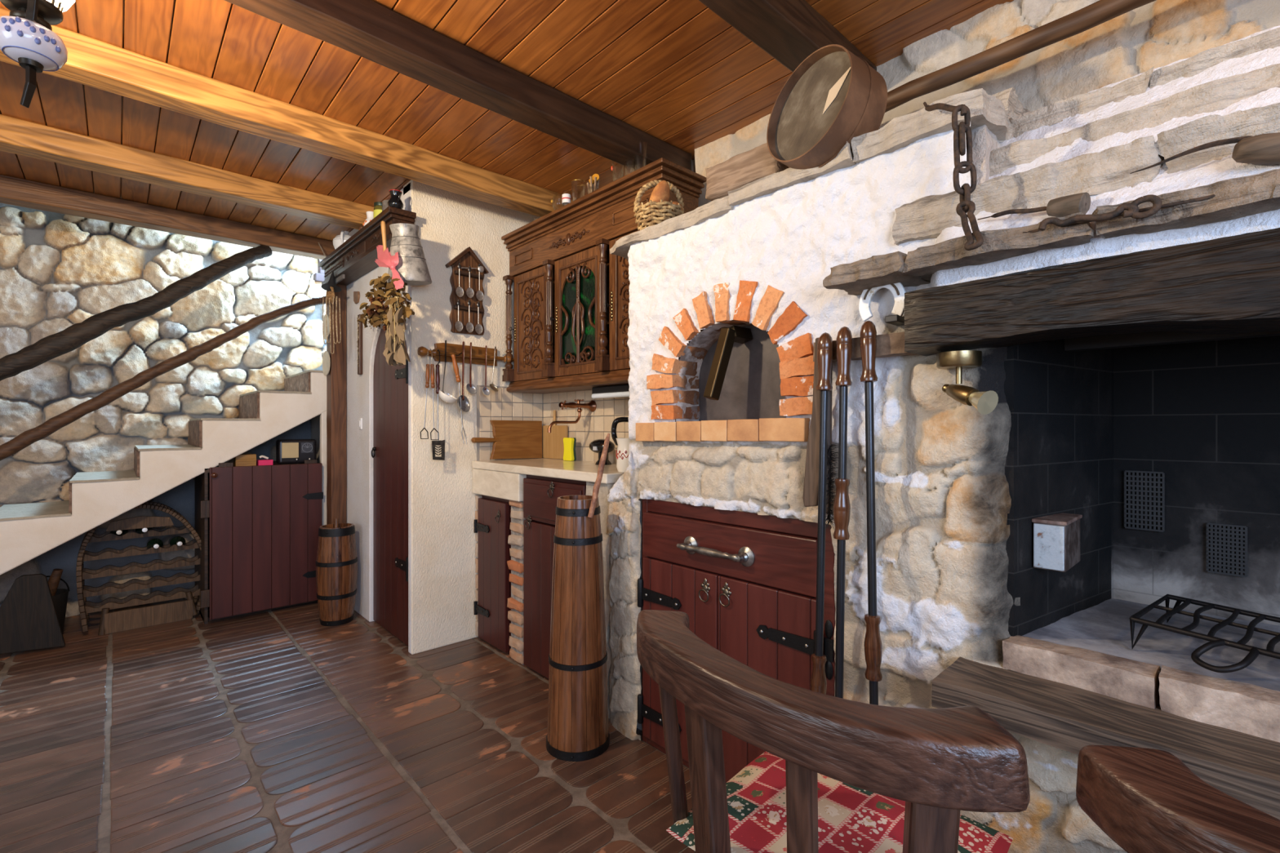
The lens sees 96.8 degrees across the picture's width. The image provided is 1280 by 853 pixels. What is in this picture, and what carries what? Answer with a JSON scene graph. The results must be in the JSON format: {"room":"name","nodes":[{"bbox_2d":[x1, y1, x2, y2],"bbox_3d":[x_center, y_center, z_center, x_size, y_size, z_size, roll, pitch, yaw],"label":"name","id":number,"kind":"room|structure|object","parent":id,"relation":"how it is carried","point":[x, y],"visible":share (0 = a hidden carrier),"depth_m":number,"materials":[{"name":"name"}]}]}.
{"room":"traditional dwelling","nodes":[
{"label":"traditional dwelling","id":0,"kind":"room"},
{"bbox_2d":[0,202,326,617],"bbox_3d":[-3.238,-0.462,3.664,4.794,3.264,0.132,0,0,-43],"label":"wall","id":1,"kind":"structure","parent":0,"point":[59,271],"depth_m":3.62,"materials":[{"name":"stone"}]},
{"bbox_2d":[313,258,324,281],"bbox_3d":[-2.142,-1.488,4.657,0.930,0.760,0.075,0,0,-43],"label":"window","id":2,"kind":"structure","parent":1,"relation":"in","point":[319,276],"depth_m":4.34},
{"bbox_2d":[0,597,693,852],"bbox_3d":[-1.174,1.175,1.162,4.444,0.050,6.700,0,0,-43],"label":"floor","id":3,"kind":"structure","parent":0,"point":[281,730],"depth_m":1.99,"materials":[{"name":"tile"}]},
{"bbox_2d":[0,573,65,653],"bbox_3d":[-3.101,0.945,2.861,0.295,0.391,0.030,0,0,-43],"label":"board","id":4,"kind":"object","parent":3,"relation":"on","point":[29,620],"visible":1,"depth_m":2.87,"materials":[{"name":"brown wood"}]},
{"bbox_2d":[46,575,69,633],"bbox_3d":[-3.243,0.985,3.091,0.203,0.331,0.194,0,0,-43],"label":"bucket","id":5,"kind":"object","parent":3,"relation":"on","point":[60,598],"visible":0.2,"depth_m":3.11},
{"bbox_2d":[48,568,62,595],"bbox_3d":[-3.209,0.950,3.078,0.132,0.352,0.046,0,0,-25],"label":"log","id":6,"kind":"object","parent":5,"relation":"in","point":[55,578],"visible":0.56,"depth_m":3.08,"materials":[{"name":"brown wood"}]},
{"bbox_2d":[75,501,200,635],"bbox_3d":[-2.917,0.800,3.355,0.575,0.705,0.281,0,0,-43],"label":"wine rack","id":7,"kind":"object","parent":3,"relation":"on","point":[141,617],"visible":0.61,"depth_m":3.29,"materials":[{"name":"brown wood"}]},
{"bbox_2d":[146,537,163,548],"bbox_3d":[-2.886,0.712,3.384,0.076,0.089,0.305,0,0,-43],"label":"wine bottle","id":8,"kind":"object","parent":7,"relation":"on","point":[155,543],"visible":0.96,"depth_m":3.36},
{"bbox_2d":[168,535,186,546],"bbox_3d":[-2.808,0.712,3.455,0.076,0.089,0.305,0,0,-43],"label":"wine bottle","id":9,"kind":"object","parent":7,"relation":"on","point":[178,540],"visible":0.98,"depth_m":3.43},
{"bbox_2d":[0,369,327,575],"bbox_3d":[-2.810,0.391,3.556,3.422,1.517,0.760,0,0,-43],"label":"staircase","id":10,"kind":"structure","parent":3,"relation":"on","point":[28,531],"depth_m":3.23,"materials":[{"name":"paint"}]},
{"bbox_2d":[195,459,323,623],"bbox_3d":[-2.482,0.682,3.688,0.628,0.935,0.651,0,0,-43],"label":"cupboard","id":11,"kind":"object","parent":3,"relation":"on","point":[257,526],"visible":0.84,"depth_m":3.46,"materials":[{"name":"brown wood"}]},
{"bbox_2d":[233,453,257,466],"bbox_3d":[-2.445,0.208,3.519,0.109,0.073,0.094,0,0,-43],"label":"wooden box","id":12,"kind":"object","parent":11,"relation":"on","point":[242,460],"visible":0.88,"depth_m":3.49,"materials":[{"name":"brown wood"}]},
{"bbox_2d":[257,459,273,465],"bbox_3d":[-2.353,0.227,3.569,0.077,0.036,0.060,0,0,-43],"label":"box","id":13,"kind":"object","parent":11,"relation":"on","point":[260,462],"visible":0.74,"depth_m":3.55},
{"bbox_2d":[275,439,316,463],"bbox_3d":[-2.272,0.164,3.763,0.220,0.158,0.105,0,0,-43],"label":"radio","id":14,"kind":"object","parent":11,"relation":"on","point":[287,451],"visible":0.84,"depth_m":3.72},
{"bbox_2d":[326,284,346,524],"bbox_3d":[-1.953,0.105,3.662,0.094,2.091,0.108,0,0,-43],"label":"wooden post","id":15,"kind":"object","parent":3,"relation":"on","point":[336,378],"visible":0.54,"depth_m":3.63,"materials":[{"name":"brown wood"}]},
{"bbox_2d":[0,296,325,460],"bbox_3d":[-2.594,-0.312,3.177,1.548,1.066,0.081,0,0,-43],"label":"handrail","id":16,"kind":"object","parent":15,"relation":"attached to","point":[28,437],"visible":0.94,"depth_m":3.06,"materials":[{"name":"brown wood"}]},
{"bbox_2d":[322,314,329,339],"bbox_3d":[-1.996,-0.634,3.626,0.014,0.160,0.160,0,0,-43],"label":"plate","id":17,"kind":"object","parent":15,"relation":"hanging from","point":[324,330],"visible":0.73,"depth_m":3.63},
{"bbox_2d":[322,351,330,376],"bbox_3d":[-1.996,-0.402,3.626,0.014,0.160,0.160,0,0,-43],"label":"plate","id":18,"kind":"object","parent":15,"relation":"attached to","point":[326,360],"visible":1,"depth_m":3.63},
{"bbox_2d":[315,523,357,626],"bbox_3d":[-1.788,0.868,3.355,0.219,0.565,0.219,0,0,22],"label":"barrel","id":19,"kind":"object","parent":3,"relation":"on","point":[336,569],"visible":1,"depth_m":3.27,"materials":[{"name":"brown wood"}]},
{"bbox_2d":[475,495,481,636],"bbox_3d":[-0.867,0.752,3.086,0.048,0.758,0.033,0,0,-43],"label":"brick edge","id":20,"kind":"object","parent":3,"relation":"on","point":[477,497],"visible":0.32,"depth_m":3.07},
{"bbox_2d":[474,494,511,654],"bbox_3d":[-0.762,0.755,2.960,0.065,0.790,0.329,0,0,-43],"label":"base cabinet","id":21,"kind":"object","parent":3,"relation":"on","point":[493,525],"visible":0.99,"depth_m":2.92,"materials":[{"name":"brown wood"}]},
{"bbox_2d":[471,457,624,502],"bbox_3d":[-0.353,0.273,2.792,0.450,0.175,1.144,0,0,-43],"label":"countertop","id":22,"kind":"structure","parent":21,"relation":"on","point":[498,478],"depth_m":2.76,"materials":[{"name":"stone"}]},
{"bbox_2d":[472,468,526,502],"bbox_3d":[-0.718,0.293,2.907,0.062,0.134,0.481,0,0,-43],"label":"sink","id":23,"kind":"object","parent":22,"relation":"in","point":[502,483],"depth_m":2.84,"materials":[{"name":"stone"}]},
{"bbox_2d":[471,420,542,459],"bbox_3d":[-0.735,0.075,3.173,0.434,0.219,0.042,0,0,-43],"label":"cutting board","id":24,"kind":"object","parent":22,"relation":"on","point":[512,439],"visible":1,"depth_m":3.19,"materials":[{"name":"brown wood"}]},
{"bbox_2d":[542,409,568,459],"bbox_3d":[-0.486,0.045,3.247,0.019,0.277,0.236,0,0,-43],"label":"cutting board","id":25,"kind":"object","parent":22,"relation":"on","point":[553,442],"visible":0.77,"depth_m":3.24,"materials":[{"name":"brown wood"}]},
{"bbox_2d":[563,437,576,461],"bbox_3d":[-0.380,0.122,3.063,0.028,0.124,0.084,0,0,-43],"label":"sponge","id":26,"kind":"object","parent":22,"relation":"on","point":[569,454],"visible":1,"depth_m":3.04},
{"bbox_2d":[588,439,614,465],"bbox_3d":[-0.187,0.122,2.772,0.102,0.123,0.160,0,0,-43],"label":"appliance","id":27,"kind":"object","parent":22,"relation":"on","point":[596,446],"visible":0.77,"depth_m":2.73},
{"bbox_2d":[611,417,628,445],"bbox_3d":[0.009,0.071,2.483,0.255,0.226,0.160,0,0,33],"label":"kettle","id":28,"kind":"object","parent":22,"relation":"on","point":[615,423],"visible":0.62,"depth_m":2.48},
{"bbox_2d":[616,437,631,472],"bbox_3d":[-0.044,0.116,2.316,0.108,0.137,0.107,0,0,-43],"label":"ceramic pot","id":29,"kind":"object","parent":22,"relation":"on","point":[622,452],"visible":0.61,"depth_m":2.27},
{"bbox_2d":[506,500,526,665],"bbox_3d":[-0.544,0.756,2.838,0.211,0.795,0.142,0,0,-43],"label":"brick pillar","id":30,"kind":"structure","parent":3,"relation":"on","point":[515,602],"depth_m":2.77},
{"bbox_2d":[523,474,586,678],"bbox_3d":[-0.346,0.688,2.497,0.078,0.924,0.625,0,0,-43],"label":"base cabinet","id":31,"kind":"object","parent":3,"relation":"on","point":[540,494],"visible":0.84,"depth_m":2.59,"materials":[{"name":"brown wood"}]},
{"bbox_2d":[546,495,609,761],"bbox_3d":[-0.225,0.704,2.065,0.230,0.892,0.230,0,0,-43],"label":"butter churn","id":32,"kind":"object","parent":3,"relation":"on","point":[577,730],"visible":0.95,"depth_m":1.98,"materials":[{"name":"brown wood"}]},
{"bbox_2d":[587,433,609,518],"bbox_3d":[-0.144,0.172,2.008,0.101,0.296,0.024,0,0,-43],"label":"stick","id":33,"kind":"object","parent":32,"relation":"in","point":[602,463],"visible":1,"depth_m":2.00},
{"bbox_2d":[586,481,614,718],"bbox_3d":[-0.146,0.683,2.323,0.088,0.943,0.171,0,0,-43],"label":"stone pier","id":34,"kind":"object","parent":3,"relation":"on","point":[604,489],"visible":0.08,"depth_m":2.26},
{"bbox_2d":[637,498,835,782],"bbox_3d":[0.375,0.705,1.904,0.430,0.890,0.760,0,0,-43],"label":"base cabinet","id":35,"kind":"object","parent":3,"relation":"on","point":[747,589],"visible":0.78,"depth_m":1.74,"materials":[{"name":"brown wood"}]},
{"bbox_2d":[606,87,1030,740],"bbox_3d":[0.498,0.178,1.907,0.625,1.964,1.351,0,0,-43],"label":"oven","id":36,"kind":"object","parent":3,"relation":"on","point":[729,304],"depth_m":1.73,"materials":[{"name":"paint"}]},
{"bbox_2d":[633,179,684,231],"bbox_3d":[0.071,-0.810,2.103,0.186,0.203,0.186,0,0,-43],"label":"basket","id":37,"kind":"object","parent":36,"relation":"on","point":[637,208],"visible":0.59,"depth_m":2.04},
{"bbox_2d":[648,180,670,217],"bbox_3d":[0.069,-0.824,2.073,0.069,0.128,0.088,0,0,-43],"label":"bread roll","id":38,"kind":"object","parent":37,"relation":"in","point":[662,190],"visible":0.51,"depth_m":2.04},
{"bbox_2d":[705,142,789,200],"bbox_3d":[0.369,-0.795,1.827,0.190,0.127,0.290,0,0,-43],"label":"wood block","id":39,"kind":"object","parent":36,"relation":"on","point":[742,169],"visible":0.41,"depth_m":1.76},
{"bbox_2d":[803,337,820,506],"bbox_3d":[0.459,-0.009,1.498,0.016,0.447,0.062,0,0,-43],"label":"peel","id":40,"kind":"object","parent":36,"relation":"hanging from","point":[811,487],"visible":0.7,"depth_m":1.49,"materials":[{"name":"brown wood"}]},
{"bbox_2d":[809,332,833,694],"bbox_3d":[0.446,0.451,1.443,0.089,1.382,0.044,0,0,-17],"label":"fire poker","id":41,"kind":"object","parent":36,"relation":"hanging from","point":[818,682],"visible":0.77,"depth_m":1.44,"materials":[{"name":"black metal"}]},
{"bbox_2d":[766,44,887,168],"bbox_3d":[0.495,-0.838,1.534,0.179,0.310,0.300,0,0,-30],"label":"sieve","id":42,"kind":"object","parent":36,"relation":"on","point":[833,97],"visible":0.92,"depth_m":1.48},
{"bbox_2d":[825,362,847,530],"bbox_3d":[0.500,0.035,1.476,0.050,0.480,0.066,0,0,-43],"label":"brush","id":43,"kind":"object","parent":36,"relation":"hanging from","point":[829,498],"visible":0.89,"depth_m":1.49,"materials":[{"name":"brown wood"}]},
{"bbox_2d":[833,326,852,698],"bbox_3d":[0.496,0.445,1.416,0.046,1.387,0.090,0,0,-43],"label":"tool","id":44,"kind":"object","parent":36,"relation":"hanging from","point":[842,506],"visible":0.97,"depth_m":1.40,"materials":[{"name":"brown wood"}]},
{"bbox_2d":[859,320,882,705],"bbox_3d":[0.551,0.443,1.355,0.040,1.395,0.059,0,0,-14],"label":"tool","id":45,"kind":"object","parent":36,"relation":"hanging from","point":[873,645],"visible":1,"depth_m":1.35,"materials":[{"name":"black metal"}]},
{"bbox_2d":[858,282,906,321],"bbox_3d":[0.582,-0.310,1.368,0.013,0.102,0.114,0,0,-43],"label":"horseshoe","id":46,"kind":"object","parent":36,"relation":"on","point":[898,291],"visible":0.84,"depth_m":1.36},
{"bbox_2d":[636,609,1030,852],"bbox_3d":[0.309,0.745,0.928,0.485,0.815,0.618,0,0,-43],"label":"wooden chair","id":47,"kind":"object","parent":3,"relation":"on","point":[943,763],"visible":0.96,"depth_m":0.70,"materials":[{"name":"brown wood"}]},
{"bbox_2d":[666,751,1013,852],"bbox_3d":[0.330,0.679,0.949,0.430,0.049,0.380,0,0,43],"label":"seat cushion","id":48,"kind":"object","parent":47,"relation":"on","point":[851,819],"visible":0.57,"depth_m":0.95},
{"bbox_2d":[822,25,1279,852],"bbox_3d":[1.320,0.207,1.013,0.846,1.905,1.804,0,0,-43],"label":"fireplace","id":49,"kind":"object","parent":3,"relation":"on","point":[1109,348],"visible":0.8,"depth_m":1.25,"materials":[{"name":"stone"}]},
{"bbox_2d":[923,102,983,250],"bbox_3d":[0.666,-0.541,1.191,0.060,0.402,0.222,0,0,4],"label":"hanging chain","id":50,"kind":"object","parent":49,"relation":"hanging from","point":[966,206],"visible":1,"depth_m":1.17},
{"bbox_2d":[936,350,998,414],"bbox_3d":[0.711,-0.093,1.230,0.088,0.138,0.136,0,0,-20],"label":"spotlight","id":51,"kind":"object","parent":49,"relation":"attached to","point":[984,402],"visible":1,"depth_m":1.21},
{"bbox_2d":[977,191,1090,220],"bbox_3d":[0.783,-0.419,1.140,0.042,0.052,0.197,0,0,-28],"label":"awl","id":52,"kind":"object","parent":49,"relation":"on","point":[1061,206],"visible":0.96,"depth_m":1.07,"materials":[{"name":"brown wood"}]},
{"bbox_2d":[1031,512,1082,572],"bbox_3d":[0.971,0.259,1.325,0.161,0.127,0.068,0,0,-43],"label":"metal box","id":53,"kind":"object","parent":49,"relation":"attached to","point":[1056,537],"visible":0.91,"depth_m":1.28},
{"bbox_2d":[1038,194,1161,230],"bbox_3d":[0.784,-0.360,0.977,0.016,0.037,0.167,0,0,-43],"label":"rod","id":54,"kind":"object","parent":49,"relation":"on","point":[1132,209],"visible":1,"depth_m":0.95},
{"bbox_2d":[929,25,1279,287],"bbox_3d":[1.210,-0.525,0.825,0.312,0.440,1.536,0,0,-43],"label":"hood","id":55,"kind":"object","parent":49,"relation":"attached to","point":[1091,142],"depth_m":1.08,"materials":[{"name":"stone"}]},
{"bbox_2d":[931,657,1279,819],"bbox_3d":[1.163,0.549,0.713,0.209,0.063,1.438,0,0,-43],"label":"shelf","id":56,"kind":"object","parent":49,"relation":"attached to","point":[1242,761],"depth_m":1.02,"materials":[{"name":"brown wood"}]},
{"bbox_2d":[1022,194,1215,233],"bbox_3d":[0.812,-0.363,0.984,0.008,0.013,0.429,0,0,-43],"label":"wire","id":57,"kind":"object","parent":49,"relation":"on","point":[1205,197],"visible":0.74,"depth_m":0.93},
{"bbox_2d":[1124,470,1164,532],"bbox_3d":[1.329,0.195,1.499,0.012,0.155,0.080,0,0,-43],"label":"vent grille","id":58,"kind":"object","parent":49,"relation":"attached to","point":[1144,491],"visible":1,"depth_m":1.50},
{"bbox_2d":[1128,594,1279,672],"bbox_3d":[1.254,0.430,1.022,0.382,0.073,0.543,0,0,-36],"label":"rack","id":59,"kind":"object","parent":49,"relation":"on","point":[1214,642],"visible":1,"depth_m":1.14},
{"bbox_2d":[1129,132,1279,173],"bbox_3d":[0.947,-0.435,0.928,0.046,0.070,0.226,0,0,-43],"label":"sickle","id":60,"kind":"object","parent":49,"relation":"on","point":[1263,148],"visible":1,"depth_m":0.89,"materials":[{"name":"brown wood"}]},
{"bbox_2d":[1206,522,1247,577],"bbox_3d":[1.431,0.299,1.387,0.012,0.123,0.070,0,0,-43],"label":"vent grille","id":61,"kind":"object","parent":49,"relation":"attached to","point":[1224,555],"visible":1,"depth_m":1.38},
{"bbox_2d":[1075,745,1279,852],"bbox_3d":[0.782,0.745,0.480,0.485,0.815,0.618,0,0,-43],"label":"wooden chair","id":62,"kind":"object","parent":3,"relation":"on","point":[1145,800],"visible":1,"depth_m":0.54,"materials":[{"name":"brown wood"}]},
{"bbox_2d":[0,0,1013,240],"bbox_3d":[-1.024,-1.261,0.892,4.300,0.038,5.900,0,0,-43],"label":"ceiling","id":63,"kind":"structure","parent":0,"point":[676,72],"depth_m":2.04,"materials":[{"name":"brown wood"}]},
{"bbox_2d":[0,0,67,107],"bbox_3d":[-1.329,-0.959,1.186,0.230,0.567,0.136,0,0,-18],"label":"hanging lamp","id":64,"kind":"object","parent":63,"relation":"hanging from","point":[27,36],"visible":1,"depth_m":1.18,"materials":[{"name":"white"}]},
{"bbox_2d":[0,16,61,52],"bbox_3d":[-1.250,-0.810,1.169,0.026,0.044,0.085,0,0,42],"label":"lampshade","id":65,"kind":"object","parent":64,"relation":"on","point":[26,33],"depth_m":1.16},
{"bbox_2d":[0,173,335,259],"bbox_3d":[-3.237,-1.188,2.797,3.419,0.115,0.125,0,0,-43],"label":"ceiling beam","id":66,"kind":"structure","parent":63,"relation":"attached to","point":[15,191],"depth_m":3.19,"materials":[{"name":"brown wood"}]},
{"bbox_2d":[0,245,272,381],"bbox_3d":[-2.725,-0.661,3.096,0.170,0.965,1.281,0,0,41],"label":"handrail","id":67,"kind":"object","parent":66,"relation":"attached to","point":[48,348],"visible":1,"depth_m":2.99,"materials":[{"name":"brown wood"}]},
{"bbox_2d":[0,114,373,229],"bbox_3d":[-2.744,-1.187,2.157,3.281,0.116,0.124,0,0,-43],"label":"ceiling beam","id":68,"kind":"structure","parent":63,"relation":"attached to","point":[17,136],"depth_m":2.62,"materials":[{"name":"brown wood"}]},
{"bbox_2d":[0,7,576,217],"bbox_3d":[-1.872,-1.188,1.784,4.061,0.117,0.125,0,0,-43],"label":"ceiling beam","id":69,"kind":"structure","parent":63,"relation":"attached to","point":[91,62],"depth_m":2.17,"materials":[{"name":"brown wood"}]},
{"bbox_2d":[224,0,691,170],"bbox_3d":[-1.322,-1.188,1.236,4.129,0.117,0.125,0,0,-43],"label":"ceiling beam","id":70,"kind":"structure","parent":63,"relation":"attached to","point":[369,29],"depth_m":1.86,"materials":[{"name":"brown wood"}]},
{"bbox_2d":[698,0,876,71],"bbox_3d":[-0.742,-1.188,0.608,4.130,0.117,0.125,0,0,-43],"label":"ceiling beam","id":71,"kind":"structure","parent":63,"relation":"attached to","point":[789,31],"depth_m":1.64,"materials":[{"name":"brown wood"}]},
{"bbox_3d":[1.832,-1.104,0.598,0.080,0.276,0.008,0,0,-43],"label":"hook","id":72,"kind":"object","parent":63,"relation":"hanging from","visible":0},
{"bbox_2d":[884,0,1155,112],"bbox_3d":[1.255,-1.003,1.221,0.057,0.057,1.901,0,0,-43],"label":"wooden pole","id":73,"kind":"object","parent":72,"relation":"hanging from","point":[1100,11],"visible":0.67,"depth_m":1.49,"materials":[{"name":"brown wood"}]},
{"bbox_2d":[346,159,695,654],"bbox_3d":[-0.631,-0.050,3.264,1.310,2.400,2.660,0,0,-43],"label":"wall","id":74,"kind":"structure","parent":0,"point":[442,501],"depth_m":3.01,"materials":[{"name":"paint"}]},
{"bbox_2d":[356,314,362,374],"bbox_3d":[-1.690,-0.494,3.429,0.026,0.362,0.038,0,0,-43],"label":"stick","id":75,"kind":"object","parent":74,"relation":"attached to","point":[359,341],"visible":0.95,"depth_m":3.42,"materials":[{"name":"brown wood"}]},
{"bbox_2d":[318,205,416,285],"bbox_3d":[-1.587,-0.968,3.234,0.132,0.175,1.290,0,0,-43],"label":"shelf","id":76,"kind":"object","parent":74,"relation":"attached to","point":[354,258],"visible":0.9,"depth_m":3.12,"materials":[{"name":"brown wood"}]},
{"bbox_2d":[320,271,341,354],"bbox_3d":[-1.815,-0.692,3.377,0.109,0.506,0.378,0,0,-43],"label":"ornament","id":77,"kind":"object","parent":76,"relation":"hanging from","point":[331,287],"visible":1,"depth_m":3.42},
{"bbox_2d":[332,230,351,248],"bbox_3d":[-1.778,-1.120,3.440,0.143,0.130,0.144,0,0,34],"label":"tureen","id":78,"kind":"object","parent":76,"relation":"on","point":[338,240],"visible":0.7,"depth_m":3.38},
{"bbox_2d":[332,238,347,248],"bbox_3d":[-1.778,-1.085,3.440,0.144,0.060,0.143,0,0,-43],"label":"bowl","id":79,"kind":"object","parent":78,"relation":"on","point":[337,242],"depth_m":3.38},
{"bbox_2d":[373,201,382,218],"bbox_3d":[-1.360,-1.111,2.986,0.072,0.113,0.071,0,0,-43],"label":"jar","id":80,"kind":"object","parent":76,"relation":"on","point":[377,205],"visible":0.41,"depth_m":2.95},
{"bbox_2d":[387,189,403,208],"bbox_3d":[-1.191,-1.100,2.772,0.072,0.090,0.074,0,0,2],"label":"jug","id":81,"kind":"object","parent":76,"relation":"on","point":[394,201],"visible":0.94,"depth_m":2.75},
{"bbox_2d":[386,222,431,285],"bbox_3d":[-1.100,-0.812,2.717,0.198,0.282,0.198,0,0,-43],"label":"jug","id":82,"kind":"object","parent":76,"relation":"hanging from","point":[412,268],"visible":0.95,"depth_m":2.64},
{"bbox_2d":[357,244,414,366],"bbox_3d":[-1.263,-0.586,2.824,0.177,0.622,0.916,0,0,-38],"label":"bouquet","id":83,"kind":"object","parent":74,"relation":"hanging from","point":[393,317],"visible":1,"depth_m":2.64,"materials":[{"name":"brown plant"}]},
{"bbox_2d":[381,220,386,250],"bbox_3d":[-1.223,-0.887,2.721,0.022,0.187,0.033,0,0,32],"label":"wooden spoon","id":84,"kind":"object","parent":83,"relation":"in","point":[383,223],"visible":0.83,"depth_m":2.71,"materials":[{"name":"brown wood"}]},
{"bbox_2d":[371,324,408,645],"bbox_3d":[-1.363,0.267,3.133,0.065,1.743,0.592,0,0,-43],"label":"door","id":85,"kind":"structure","parent":74,"relation":"in","point":[389,451],"depth_m":3.14,"materials":[{"name":"brown wood"}]},
{"bbox_2d":[417,342,514,366],"bbox_3d":[-0.911,-0.385,3.020,0.545,0.100,0.080,0,0,-43],"label":"utensil rail","id":86,"kind":"object","parent":74,"relation":"attached to","point":[477,353],"visible":0.94,"depth_m":3.01,"materials":[{"name":"brown wood"}]},
{"bbox_2d":[420,350,430,439],"bbox_3d":[-1.068,-0.164,2.839,0.036,0.454,0.054,0,0,6],"label":"fork","id":87,"kind":"object","parent":86,"relation":"hanging from","point":[427,375],"visible":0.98,"depth_m":2.83,"materials":[{"name":"brown wood"}]},
{"bbox_2d":[430,348,439,439],"bbox_3d":[-1.043,-0.162,2.863,0.051,0.460,0.034,0,0,2],"label":"fork","id":88,"kind":"object","parent":86,"relation":"hanging from","point":[432,371],"visible":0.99,"depth_m":2.85,"materials":[{"name":"brown wood"}]},
{"bbox_2d":[431,349,444,460],"bbox_3d":[-1.020,-0.110,2.878,0.047,0.564,0.055,0,0,6],"label":"pierced turner","id":89,"kind":"object","parent":86,"relation":"hanging from","point":[437,372],"visible":0.99,"depth_m":2.87,"materials":[{"name":"silver metal"}]},
{"bbox_2d":[438,340,457,403],"bbox_3d":[-0.975,-0.280,2.888,0.095,0.320,0.096,0,0,-43],"label":"ladle","id":90,"kind":"object","parent":86,"relation":"hanging from","point":[444,396],"visible":1,"depth_m":2.88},
{"bbox_2d":[438,390,457,403],"bbox_3d":[-0.975,-0.153,2.888,0.095,0.068,0.096,0,0,-43],"label":"bowl","id":91,"kind":"object","parent":90,"relation":"on","point":[444,396],"depth_m":2.86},
{"bbox_2d":[451,352,466,444],"bbox_3d":[-0.936,-0.146,2.939,0.027,0.481,0.084,0,0,39],"label":"carving fork","id":92,"kind":"object","parent":86,"relation":"hanging from","point":[455,367],"visible":1,"depth_m":2.93,"materials":[{"name":"brown wood"}]},
{"bbox_2d":[457,341,470,412],"bbox_3d":[-0.917,-0.258,2.947,0.041,0.369,0.092,0,0,25],"label":"ladle","id":93,"kind":"object","parent":86,"relation":"hanging from","point":[465,405],"visible":1,"depth_m":2.96,"materials":[{"name":"silver metal"}]},
{"bbox_2d":[457,395,470,412],"bbox_3d":[-0.917,-0.119,2.947,0.041,0.089,0.092,0,0,21],"label":"bowl","id":94,"kind":"object","parent":93,"relation":"on","point":[465,405],"depth_m":2.96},
{"bbox_2d":[466,342,476,394],"bbox_3d":[-0.881,-0.306,2.973,0.041,0.273,0.063,0,0,20],"label":"ladle","id":95,"kind":"object","parent":86,"relation":"hanging from","point":[470,388],"visible":1,"depth_m":2.98,"materials":[{"name":"silver metal"}]},
{"bbox_2d":[466,383,476,394],"bbox_3d":[-0.880,-0.198,2.974,0.062,0.056,0.042,0,0,-43],"label":"bowl","id":96,"kind":"object","parent":95,"relation":"on","point":[470,388],"depth_m":2.98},
{"bbox_2d":[482,345,489,395],"bbox_3d":[-0.821,-0.300,3.028,0.029,0.268,0.049,0,0,13],"label":"ladle","id":97,"kind":"object","parent":86,"relation":"hanging from","point":[486,391],"visible":1,"depth_m":3.04,"materials":[{"name":"silver metal"}]},
{"bbox_2d":[444,246,488,335],"bbox_3d":[-0.921,-0.726,3.036,0.231,0.462,0.041,0,0,-43],"label":"rack","id":98,"kind":"object","parent":74,"relation":"attached to","point":[467,258],"visible":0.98,"depth_m":3.03,"materials":[{"name":"brown wood"}]},
{"bbox_2d":[454,299,462,331],"bbox_3d":[-0.951,-0.581,2.979,0.043,0.168,0.015,0,0,-43],"label":"spoon","id":99,"kind":"object","parent":98,"relation":"hanging from","point":[459,326],"visible":1,"depth_m":2.98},
{"bbox_2d":[456,262,463,297],"bbox_3d":[-0.948,-0.768,2.982,0.043,0.181,0.015,0,0,-43],"label":"spoon","id":100,"kind":"object","parent":98,"relation":"hanging from","point":[460,291],"visible":1,"depth_m":2.98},
{"bbox_2d":[466,299,473,332],"bbox_3d":[-0.907,-0.586,3.019,0.043,0.176,0.015,0,0,-43],"label":"spoon","id":101,"kind":"object","parent":98,"relation":"hanging from","point":[469,326],"visible":1,"depth_m":3.02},
{"bbox_2d":[475,301,482,333],"bbox_3d":[-0.869,-0.584,3.055,0.043,0.177,0.015,0,0,-43],"label":"spoon","id":102,"kind":"object","parent":98,"relation":"hanging from","point":[478,328],"visible":1,"depth_m":3.05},
{"bbox_2d":[476,385,629,463],"bbox_3d":[-0.217,-0.025,2.763,0.540,0.550,1.402,0,0,-43],"label":"backsplash","id":103,"kind":"structure","parent":74,"relation":"attached to","point":[501,405],"depth_m":3.12,"materials":[{"name":"tile"}]},
{"bbox_2d":[547,399,596,432],"bbox_3d":[-0.353,-0.055,2.919,0.282,0.172,0.061,0,0,-43],"label":"tap","id":104,"kind":"object","parent":74,"relation":"attached to","point":[591,406],"visible":1,"depth_m":2.94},
{"bbox_2d":[501,157,706,393],"bbox_3d":[-0.244,-0.627,2.801,0.273,0.869,1.275,0,0,-43],"label":"upper cabinet","id":105,"kind":"object","parent":74,"relation":"attached to","point":[571,295],"visible":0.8,"depth_m":2.73,"materials":[{"name":"brown wood"}]},
{"bbox_2d":[561,193,571,204],"bbox_3d":[-0.369,-1.120,2.853,0.046,0.114,0.046,0,0,-43],"label":"shot glass","id":106,"kind":"object","parent":105,"relation":"on","point":[566,197],"visible":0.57,"depth_m":2.83,"materials":[{"name":"white"}]},
{"bbox_2d":[586,173,599,193],"bbox_3d":[-0.222,-1.127,2.694,0.061,0.127,0.060,0,0,-13],"label":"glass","id":107,"kind":"object","parent":105,"relation":"on","point":[593,180],"visible":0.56,"depth_m":2.68,"materials":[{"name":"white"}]},
{"bbox_2d":[591,384,629,399],"bbox_3d":[-0.021,-0.162,2.564,0.080,0.058,0.564,0,0,-43],"label":"strip light","id":108,"kind":"object","parent":105,"relation":"attached to","point":[621,390],"visible":0.45,"depth_m":2.64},
{"bbox_2d":[694,0,1279,207],"bbox_3d":[1.371,-0.958,1.337,0.050,0.616,3.312,0,0,-43],"label":"wall","id":109,"kind":"structure","parent":0,"point":[1157,33],"depth_m":1.57,"materials":[{"name":"stone"}]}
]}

